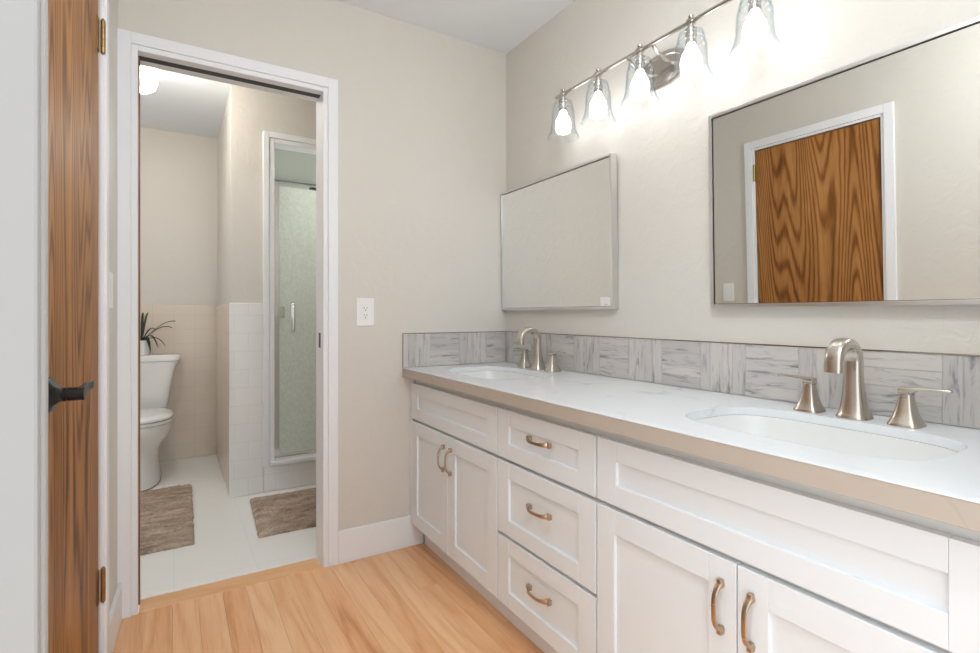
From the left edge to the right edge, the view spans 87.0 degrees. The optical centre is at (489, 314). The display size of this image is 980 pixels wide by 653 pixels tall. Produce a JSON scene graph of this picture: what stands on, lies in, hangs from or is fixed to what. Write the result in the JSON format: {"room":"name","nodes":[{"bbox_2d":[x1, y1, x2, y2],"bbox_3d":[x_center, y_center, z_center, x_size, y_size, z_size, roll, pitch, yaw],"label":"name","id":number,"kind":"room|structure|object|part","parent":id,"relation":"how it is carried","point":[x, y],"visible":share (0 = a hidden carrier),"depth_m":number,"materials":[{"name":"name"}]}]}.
{"room":"bathroom","nodes":[
{"label":"bathroom","id":0,"kind":"room"},
{"bbox_2d":[98,0,117,652],"bbox_3d":[-0.934,-0.116,1.038,0.100,2.502,1.790,0,0,-29],"label":"wall","id":1,"kind":"structure","parent":0,"point":[113,4],"depth_m":1.73,"materials":[{"name":"beige paint"}]},
{"bbox_2d":[0,0,47,652],"bbox_3d":[-0.400,-0.141,0.320,0.193,2.452,0.032,0,0,-31],"label":"trim","id":2,"kind":"structure","parent":1,"relation":"attached to","point":[23,23],"depth_m":0.35,"materials":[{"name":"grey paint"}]},
{"bbox_2d":[48,0,105,652],"bbox_3d":[-0.975,0.067,1.214,0.102,2.017,0.663,0,0,-31],"label":"door","id":3,"kind":"structure","parent":1,"relation":"in","point":[76,586],"depth_m":1.20,"materials":[{"name":"brown wood"}]},
{"bbox_3d":[-0.839,0.155,0.993,0.028,0.067,0.067,0,0,-31],"label":"handle plate","id":4,"kind":"part","parent":3,"relation":"part of","materials":[{"name":"black metal"}]},
{"bbox_3d":[-0.834,0.155,1.044,0.036,0.027,0.112,0,0,-29],"label":"lever","id":5,"kind":"part","parent":3,"relation":"part of","materials":[{"name":"black metal"}]},
{"bbox_2d":[99,0,108,652],"bbox_3d":[-0.965,0.041,1.214,0.017,2.089,0.776,0,0,-29],"label":"trim","id":6,"kind":"structure","parent":1,"relation":"attached to","point":[103,4],"depth_m":1.51,"materials":[{"name":"white paint"}]},
{"bbox_2d":[109,272,112,307],"bbox_3d":[-1.225,-0.079,1.668,0.008,0.117,0.074,0,0,-29],"label":"light switch","id":7,"kind":"object","parent":1,"relation":"attached to","point":[110,273],"visible":0.85,"depth_m":1.65,"materials":[{"name":"white plastic"}]},
{"bbox_2d":[109,583,121,652],"bbox_3d":[-1.240,1.020,1.699,0.013,0.130,0.337,0,0,-29],"label":"baseboard","id":8,"kind":"structure","parent":1,"relation":"attached to","point":[115,613],"depth_m":1.70,"materials":[{"name":"white paint"}]},
{"bbox_2d":[140,127,315,304],"bbox_3d":[-2.266,-0.116,3.987,2.800,2.502,0.100,0,0,-31],"label":"wall","id":9,"kind":"structure","parent":0,"point":[178,171],"depth_m":3.88,"materials":[{"name":"beige paint"}]},
{"bbox_2d":[140,305,216,460],"bbox_3d":[-2.776,0.507,3.611,1.538,1.155,0.010,0,0,-31],"label":"wall tile","id":10,"kind":"structure","parent":9,"relation":"attached to","point":[192,334],"depth_m":3.91,"materials":[{"name":"beige tile"}]},
{"bbox_2d":[138,454,319,612],"bbox_3d":[-1.741,1.110,3.035,2.900,0.050,2.273,0,0,-31],"label":"floor","id":11,"kind":"structure","parent":0,"point":[227,541],"depth_m":2.48,"materials":[{"name":"tile"}]},
{"bbox_2d":[140,353,180,491],"bbox_3d":[-2.325,0.686,3.433,0.468,0.797,0.752,0,0,-31],"label":"toilet","id":12,"kind":"object","parent":11,"relation":"on","point":[157,371],"visible":0.46,"depth_m":3.42,"materials":[{"name":"ceramic"}]},
{"bbox_2d":[140,313,171,355],"bbox_3d":[-2.451,0.106,3.663,0.375,0.361,0.237,0,0,-31],"label":"potted plant","id":13,"kind":"object","parent":12,"relation":"on","point":[145,342],"visible":0.67,"depth_m":3.62,"materials":[{"name":"green plant"}]},
{"bbox_3d":[-2.460,0.234,3.639,0.116,0.105,0.116,0,0,-31],"label":"pot","id":14,"kind":"part","parent":13,"relation":"part of","materials":[{"name":"ceramic"}]},
{"bbox_3d":[-2.261,0.681,3.328,0.374,0.022,0.503,0,0,-31],"label":"seat","id":15,"kind":"part","parent":12,"relation":"part of","materials":[{"name":"ceramic"}]},
{"bbox_3d":[-2.260,0.652,3.327,0.374,0.030,0.504,0,0,-31],"label":"lid","id":16,"kind":"part","parent":12,"relation":"part of","materials":[{"name":"ceramic"}]},
{"bbox_3d":[-2.316,0.885,3.418,0.368,0.385,0.710,0,0,-31],"label":"bowl","id":17,"kind":"part","parent":12,"relation":"part of","materials":[{"name":"ceramic"}]},
{"bbox_3d":[-2.464,0.512,3.660,0.444,0.358,0.204,0,0,-31],"label":"tank","id":18,"kind":"part","parent":12,"relation":"part of","materials":[{"name":"ceramic"}]},
{"bbox_3d":[-2.464,0.309,3.660,0.468,0.045,0.220,0,0,-31],"label":"tank lid","id":19,"kind":"part","parent":12,"relation":"part of","materials":[{"name":"ceramic"}]},
{"bbox_2d":[140,484,194,554],"bbox_3d":[-1.884,1.067,2.687,0.601,0.034,0.958,0,0,-31],"label":"bath mat","id":20,"kind":"object","parent":11,"relation":"on","point":[166,514],"visible":0.4,"depth_m":2.67,"materials":[{"name":"brown fabric"}]},
{"bbox_2d":[250,488,315,537],"bbox_3d":[-0.938,1.067,2.940,0.774,0.034,0.577,0,0,-31],"label":"bath mat","id":21,"kind":"object","parent":11,"relation":"on","point":[275,514],"visible":0.46,"depth_m":2.77,"materials":[{"name":"brown fabric"}]},
{"bbox_2d":[217,84,315,465],"bbox_3d":[-1.332,-0.116,3.839,1.162,2.502,1.129,0,0,-31],"label":"wall","id":22,"kind":"structure","parent":0,"point":[248,112],"depth_m":3.13,"materials":[{"name":"beige paint"}]},
{"bbox_2d":[216,303,228,494],"bbox_3d":[-1.829,0.507,3.529,0.010,1.155,1.119,0,0,-31],"label":"tile","id":23,"kind":"structure","parent":22,"relation":"attached to","point":[222,311],"depth_m":3.47,"materials":[{"name":"beige tile"}]},
{"bbox_2d":[229,303,315,497],"bbox_3d":[-1.039,0.507,3.351,1.172,1.155,0.010,0,0,-31],"label":"shower tile","id":24,"kind":"structure","parent":22,"relation":"attached to","point":[247,473],"depth_m":3.10,"materials":[{"name":"white tile"}]},
{"bbox_2d":[263,130,315,466],"bbox_3d":[-1.044,-0.097,3.394,0.843,2.044,0.130,0,0,-31],"label":"trim","id":25,"kind":"structure","parent":22,"relation":"attached to","point":[271,140],"depth_m":3.16,"materials":[{"name":"white paint"}]},
{"bbox_2d":[274,182,315,459],"bbox_3d":[-1.025,0.041,3.363,0.707,1.721,0.100,0,0,-31],"label":"shower door","id":26,"kind":"structure","parent":22,"relation":"attached to","point":[294,208],"depth_m":3.27,"materials":[{"name":"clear glass"}]},
{"bbox_3d":[-1.233,0.018,3.223,0.028,0.198,0.078,0,0,-31],"label":"handle","id":27,"kind":"part","parent":26,"relation":"part of","materials":[{"name":"silver metal"}]},
{"bbox_2d":[274,181,315,189],"bbox_3d":[-1.563,0.030,4.311,1.062,2.210,0.118,0,0,-31],"label":"wall","id":28,"kind":"structure","parent":0,"point":[282,184],"depth_m":4.22,"materials":[{"name":"paint"}]},
{"bbox_2d":[274,148,315,184],"bbox_3d":[-1.289,-1.097,3.865,1.062,0.035,0.929,0,0,-31],"label":"ceiling","id":29,"kind":"structure","parent":0,"point":[289,166],"depth_m":3.78,"materials":[{"name":"paint"}]},
{"bbox_2d":[118,0,505,566],"bbox_3d":[-0.732,-0.116,2.275,1.847,2.502,0.115,0,0,-31],"label":"wall","id":30,"kind":"structure","parent":0,"point":[422,111],"depth_m":2.37,"materials":[{"name":"beige paint"}]},
{"bbox_2d":[138,57,139,604],"bbox_3d":[-1.433,0.061,1.843,0.304,2.024,0.034,0,0,-31],"label":"door","id":31,"kind":"structure","parent":30,"relation":"in","point":[138,57],"depth_m":1.91,"materials":[{"name":"brown wood"}]},
{"bbox_2d":[118,28,337,618],"bbox_3d":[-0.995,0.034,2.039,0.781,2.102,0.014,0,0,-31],"label":"trim","id":32,"kind":"structure","parent":30,"relation":"attached to","point":[130,43],"depth_m":1.86,"materials":[{"name":"white paint"}]},
{"bbox_2d":[140,554,315,599],"bbox_3d":[-1.058,1.085,2.139,0.650,0.019,0.028,0,0,-31],"label":"trim","id":33,"kind":"structure","parent":30,"relation":"attached to","point":[191,585],"depth_m":2.11,"materials":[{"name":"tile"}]},
{"bbox_2d":[141,65,315,101],"bbox_3d":[-1.062,0.034,2.149,0.781,2.102,0.014,0,0,-31],"label":"trim","id":34,"kind":"structure","parent":30,"relation":"attached to","point":[141,65],"depth_m":2.12,"materials":[{"name":"white paint"}]},
{"bbox_2d":[138,56,320,97],"bbox_3d":[-1.027,-0.960,2.091,0.657,0.012,0.034,0,0,-31],"label":"trim","id":35,"kind":"structure","parent":30,"relation":"attached to","point":[142,58],"depth_m":2.07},
{"bbox_2d":[139,558,321,612],"bbox_3d":[-1.023,1.089,2.086,0.652,0.016,0.094,0,0,-31],"label":"threshold","id":36,"kind":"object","parent":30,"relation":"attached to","point":[184,595],"depth_m":2.06,"materials":[{"name":"brown wood"}]},
{"bbox_2d":[319,333,320,347],"bbox_3d":[-0.747,0.113,2.262,0.001,0.065,0.028,0,0,-31],"label":"trim","id":37,"kind":"structure","parent":30,"relation":"attached to","point":[319,333],"depth_m":2.25,"materials":[{"name":"metal"}]},
{"bbox_2d":[356,298,373,325],"bbox_3d":[-0.558,-0.011,2.309,0.080,0.125,0.009,0,0,-31],"label":"electrical outlet","id":38,"kind":"object","parent":30,"relation":"attached to","point":[364,306],"visible":1,"depth_m":2.31,"materials":[{"name":"white plastic"}]},
{"bbox_2d":[362,305,368,319],"bbox_3d":[-0.556,-0.011,2.307,0.034,0.067,0.002,0,0,-31],"label":"receptacle","id":39,"kind":"object","parent":38,"relation":"attached to","point":[365,308],"depth_m":2.31,"materials":[{"name":"white plastic"}]},
{"bbox_2d":[338,515,422,563],"bbox_3d":[-0.490,1.014,2.348,0.402,0.143,0.013,0,0,-31],"label":"baseboard","id":40,"kind":"structure","parent":30,"relation":"attached to","point":[355,543],"depth_m":2.33,"materials":[{"name":"white paint"}]},
{"bbox_2d":[402,331,505,367],"bbox_3d":[-0.164,0.167,2.549,0.570,0.160,0.011,0,0,-31],"label":"backsplash","id":41,"kind":"structure","parent":30,"relation":"attached to","point":[437,348],"depth_m":2.53,"materials":[{"name":"grey tile"}]},
{"bbox_2d":[113,542,543,652],"bbox_3d":[0.177,1.091,0.734,1.908,0.012,3.466,0,0,-31],"label":"floor","id":42,"kind":"structure","parent":0,"point":[407,599],"depth_m":1.85,"materials":[{"name":"brown wood"}]},
{"bbox_2d":[410,378,513,624],"bbox_3d":[0.040,0.686,2.229,0.569,0.795,0.768,0,0,-31],"label":"vanity cabinet","id":43,"kind":"object","parent":42,"relation":"on","point":[455,456],"depth_m":2.03,"materials":[{"name":"paint"}]},
{"bbox_3d":[-0.364,0.631,2.421,0.019,0.684,0.018,0,0,-31],"label":"filler strip","id":44,"kind":"part","parent":43,"relation":"part of","materials":[{"name":"white wood"}]},
{"bbox_3d":[-0.261,0.733,2.252,0.019,0.480,0.370,0,0,-31],"label":"door","id":45,"kind":"part","parent":43,"relation":"part of","materials":[{"name":"paint"}]},
{"bbox_3d":[-0.201,0.588,2.107,0.030,0.111,0.015,0,0,-31],"label":"pull handle","id":46,"kind":"part","parent":43,"relation":"part of","materials":[{"name":"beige metal"}]},
{"bbox_3d":[-0.168,0.588,2.053,0.030,0.111,0.015,0,0,-31],"label":"pull handle","id":47,"kind":"part","parent":43,"relation":"part of","materials":[{"name":"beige metal"}]},
{"bbox_3d":[-0.164,0.400,2.093,0.019,0.162,0.743,0,0,-31],"label":"false drawer","id":48,"kind":"part","parent":43,"relation":"part of","materials":[{"name":"paint"}]},
{"bbox_3d":[-0.066,0.733,1.934,0.019,0.480,0.370,0,0,-31],"label":"door","id":49,"kind":"part","parent":43,"relation":"part of","materials":[{"name":"paint"}]},
{"bbox_2d":[498,403,601,652],"bbox_3d":[0.368,0.686,1.693,0.569,0.795,0.486,0,0,-31],"label":"base cabinet","id":50,"kind":"object","parent":42,"relation":"on","point":[548,500],"visible":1,"depth_m":1.53,"materials":[{"name":"paint"}]},
{"bbox_3d":[0.138,0.845,1.552,0.030,0.015,0.114,0,0,-31],"label":"pull handle","id":51,"kind":"part","parent":50,"relation":"part of","materials":[{"name":"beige metal"}]},
{"bbox_3d":[0.138,0.595,1.552,0.030,0.015,0.114,0,0,-31],"label":"pull handle","id":52,"kind":"part","parent":50,"relation":"part of","materials":[{"name":"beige metal"}]},
{"bbox_3d":[0.138,0.385,1.552,0.030,0.015,0.114,0,0,-31],"label":"pull handle","id":53,"kind":"part","parent":50,"relation":"part of","materials":[{"name":"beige metal"}]},
{"bbox_3d":[0.159,0.860,1.566,0.019,0.226,0.480,0,0,-31],"label":"drawer","id":54,"kind":"part","parent":50,"relation":"part of","materials":[{"name":"paint"}]},
{"bbox_3d":[0.159,0.614,1.566,0.019,0.242,0.480,0,0,-31],"label":"drawer","id":55,"kind":"part","parent":50,"relation":"part of","materials":[{"name":"paint"}]},
{"bbox_3d":[0.159,0.400,1.566,0.019,0.162,0.480,0,0,-31],"label":"drawer","id":56,"kind":"part","parent":50,"relation":"part of","materials":[{"name":"paint"}]},
{"bbox_2d":[597,430,979,652],"bbox_3d":[0.702,0.686,1.148,0.569,0.795,0.792,0,0,-31],"label":"vanity cabinet","id":57,"kind":"object","parent":42,"relation":"on","point":[696,554],"visible":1,"depth_m":0.98,"materials":[{"name":"paint"}]},
{"bbox_3d":[0.391,0.733,1.188,0.019,0.480,0.392,0,0,-31],"label":"door","id":58,"kind":"part","parent":57,"relation":"part of","materials":[{"name":"paint"}]},
{"bbox_2d":[402,362,979,531],"bbox_3d":[0.375,0.268,1.677,0.579,0.040,2.058,0,0,-31],"label":"countertop","id":59,"kind":"structure","parent":57,"relation":"on","point":[947,489],"depth_m":1.12,"materials":[{"name":"white stone"}]},
{"bbox_2d":[456,371,543,379],"bbox_3d":[0.032,0.342,2.210,0.370,0.147,0.540,0,0,-31],"label":"sink","id":60,"kind":"object","parent":59,"relation":"in","point":[497,375],"visible":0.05,"depth_m":2.43,"materials":[{"name":"ceramic"}]},
{"bbox_2d":[515,327,564,371],"bbox_3d":[0.186,0.151,2.313,0.143,0.192,0.366,0,0,-31],"label":"faucet","id":61,"kind":"object","parent":59,"relation":"on","point":[537,360],"visible":1,"depth_m":2.31,"materials":[{"name":"silver metal"}]},
{"bbox_3d":[0.147,0.169,2.450,0.025,0.019,0.092,0,0,-31],"label":"lever","id":62,"kind":"part","parent":61,"relation":"part of","materials":[{"name":"silver metal"}]},
{"bbox_3d":[0.165,0.213,2.421,0.061,0.070,0.061,0,0,-31],"label":"handle","id":63,"kind":"part","parent":61,"relation":"part of","materials":[{"name":"silver metal"}]},
{"bbox_3d":[0.186,0.151,2.313,0.143,0.192,0.069,0,0,-31],"label":"spout","id":64,"kind":"part","parent":61,"relation":"part of","materials":[{"name":"silver metal"}]},
{"bbox_3d":[0.272,0.213,2.246,0.061,0.070,0.061,0,0,-31],"label":"handle","id":65,"kind":"part","parent":61,"relation":"part of","materials":[{"name":"silver metal"}]},
{"bbox_3d":[0.290,0.169,2.217,0.025,0.019,0.092,0,0,-31],"label":"lever","id":66,"kind":"part","parent":61,"relation":"part of","materials":[{"name":"silver metal"}]},
{"bbox_2d":[693,414,958,460],"bbox_3d":[0.695,0.342,1.129,0.370,0.147,0.540,0,0,-31],"label":"sink","id":67,"kind":"object","parent":59,"relation":"in","point":[826,437],"visible":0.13,"depth_m":1.23,"materials":[{"name":"ceramic"}]},
{"bbox_2d":[777,338,952,428],"bbox_3d":[0.844,0.151,1.220,0.143,0.192,0.366,0,0,-31],"label":"faucet","id":68,"kind":"object","parent":59,"relation":"on","point":[844,356],"visible":1,"depth_m":1.21,"materials":[{"name":"silver metal"}]},
{"bbox_3d":[0.805,0.169,1.357,0.025,0.019,0.092,0,0,-31],"label":"lever","id":69,"kind":"part","parent":68,"relation":"part of","materials":[{"name":"silver metal"}]},
{"bbox_3d":[0.823,0.213,1.328,0.061,0.070,0.061,0,0,-31],"label":"handle","id":70,"kind":"part","parent":68,"relation":"part of","materials":[{"name":"silver metal"}]},
{"bbox_3d":[0.844,0.151,1.220,0.143,0.192,0.069,0,0,-31],"label":"spout","id":71,"kind":"part","parent":68,"relation":"part of","materials":[{"name":"silver metal"}]},
{"bbox_3d":[0.930,0.213,1.152,0.061,0.070,0.061,0,0,-31],"label":"handle","id":72,"kind":"part","parent":68,"relation":"part of","materials":[{"name":"silver metal"}]},
{"bbox_3d":[0.948,0.169,1.123,0.025,0.019,0.092,0,0,-31],"label":"lever","id":73,"kind":"part","parent":68,"relation":"part of","materials":[{"name":"silver metal"}]},
{"bbox_3d":[0.456,0.588,1.034,0.030,0.111,0.015,0,0,-31],"label":"pull handle","id":74,"kind":"part","parent":57,"relation":"part of","materials":[{"name":"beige metal"}]},
{"bbox_3d":[0.489,0.588,0.980,0.030,0.111,0.015,0,0,-31],"label":"pull handle","id":75,"kind":"part","parent":57,"relation":"part of","materials":[{"name":"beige metal"}]},
{"bbox_3d":[0.597,0.733,0.852,0.019,0.480,0.392,0,0,-31],"label":"door","id":76,"kind":"part","parent":57,"relation":"part of","materials":[{"name":"paint"}]},
{"bbox_2d":[140,0,574,138],"bbox_3d":[-0.796,-1.407,1.526,2.937,0.080,5.834,0,0,-31],"label":"ceiling","id":77,"kind":"structure","parent":0,"point":[497,25],"depth_m":2.51,"materials":[{"name":"paint"}]},
{"bbox_2d":[140,65,157,93],"bbox_3d":[-1.773,-1.248,2.608,0.164,0.238,0.164,0,0,-31],"label":"ceiling light","id":78,"kind":"object","parent":77,"relation":"attached to","point":[148,76],"visible":0.16,"depth_m":2.58,"materials":[{"name":"white glass"}]},
{"bbox_2d":[506,0,979,428],"bbox_3d":[1.003,-0.116,1.306,0.100,2.502,3.580,0,0,-31],"label":"wall","id":79,"kind":"structure","parent":0,"point":[659,140],"depth_m":1.79,"materials":[{"name":"beige paint"}]},
{"bbox_2d":[500,153,618,309],"bbox_3d":[0.278,-0.325,2.352,0.030,0.607,0.799,-1,1,-31],"label":"wall mirror","id":80,"kind":"object","parent":79,"relation":"attached to","point":[559,231],"visible":1,"depth_m":2.26,"materials":[{"name":"white mirror"}]},
{"bbox_2d":[555,0,767,134],"bbox_3d":[0.539,-0.830,1.789,0.186,0.205,0.955,0,0,-31],"label":"vanity light","id":81,"kind":"object","parent":79,"relation":"attached to","point":[663,69],"visible":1,"depth_m":1.76,"materials":[{"name":"silver metal"}]},
{"bbox_2d":[555,88,570,134],"bbox_3d":[0.301,-0.836,2.125,0.064,0.186,0.064,0,0,-31],"label":"bulb","id":82,"kind":"object","parent":81,"relation":"attached to","point":[563,123],"depth_m":2.11,"materials":[{"name":"white glass"}]},
{"bbox_2d":[590,68,606,118],"bbox_3d":[0.409,-0.836,1.950,0.064,0.186,0.064,0,0,-31],"label":"bulb","id":83,"kind":"object","parent":81,"relation":"attached to","point":[598,106],"depth_m":1.93,"materials":[{"name":"white glass"}]},
{"bbox_3d":[0.529,-0.887,1.847,0.107,0.046,0.012,0,0,-31],"label":"support arm","id":84,"kind":"part","parent":81,"relation":"part of","materials":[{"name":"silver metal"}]},
{"bbox_2d":[630,44,649,99],"bbox_3d":[0.516,-0.836,1.775,0.064,0.186,0.064,0,0,-31],"label":"bulb","id":85,"kind":"object","parent":81,"relation":"attached to","point":[640,86],"depth_m":1.76,"materials":[{"name":"white glass"}]},
{"bbox_3d":[0.587,-0.887,1.753,0.107,0.046,0.012,0,0,-31],"label":"support arm","id":86,"kind":"part","parent":81,"relation":"part of","materials":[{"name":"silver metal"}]},
{"bbox_3d":[0.611,-0.870,1.833,0.018,0.124,0.224,0,0,-31],"label":"plate","id":87,"kind":"part","parent":81,"relation":"part of","materials":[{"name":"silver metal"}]},
{"bbox_2d":[680,14,701,75],"bbox_3d":[0.623,-0.836,1.599,0.064,0.186,0.064,0,0,-31],"label":"bulb","id":88,"kind":"object","parent":81,"relation":"attached to","point":[691,59],"depth_m":1.58,"materials":[{"name":"white glass"}]},
{"bbox_2d":[742,0,767,46],"bbox_3d":[0.731,-0.836,1.424,0.064,0.186,0.064,0,0,-31],"label":"bulb","id":89,"kind":"object","parent":81,"relation":"attached to","point":[755,29],"depth_m":1.41,"materials":[{"name":"white glass"}]},
{"bbox_2d":[506,331,979,428],"bbox_3d":[0.621,0.167,1.823,0.011,0.160,2.050,0,0,-31],"label":"backsplash","id":90,"kind":"structure","parent":79,"relation":"attached to","point":[745,369],"depth_m":1.51,"materials":[{"name":"grey tile"}]},
{"bbox_3d":[0.621,0.088,1.823,0.011,0.003,2.050,0,0,-31],"label":"edge trim","id":91,"kind":"part","parent":90,"relation":"part of","materials":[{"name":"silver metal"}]},
{"bbox_2d":[708,16,979,307],"bbox_3d":[0.922,-0.325,1.301,0.030,0.607,0.812,-1,1,-31],"label":"wall mirror","id":92,"kind":"object","parent":79,"relation":"attached to","point":[847,185],"visible":1,"depth_m":1.28,"materials":[{"name":"white mirror"}]}
]}

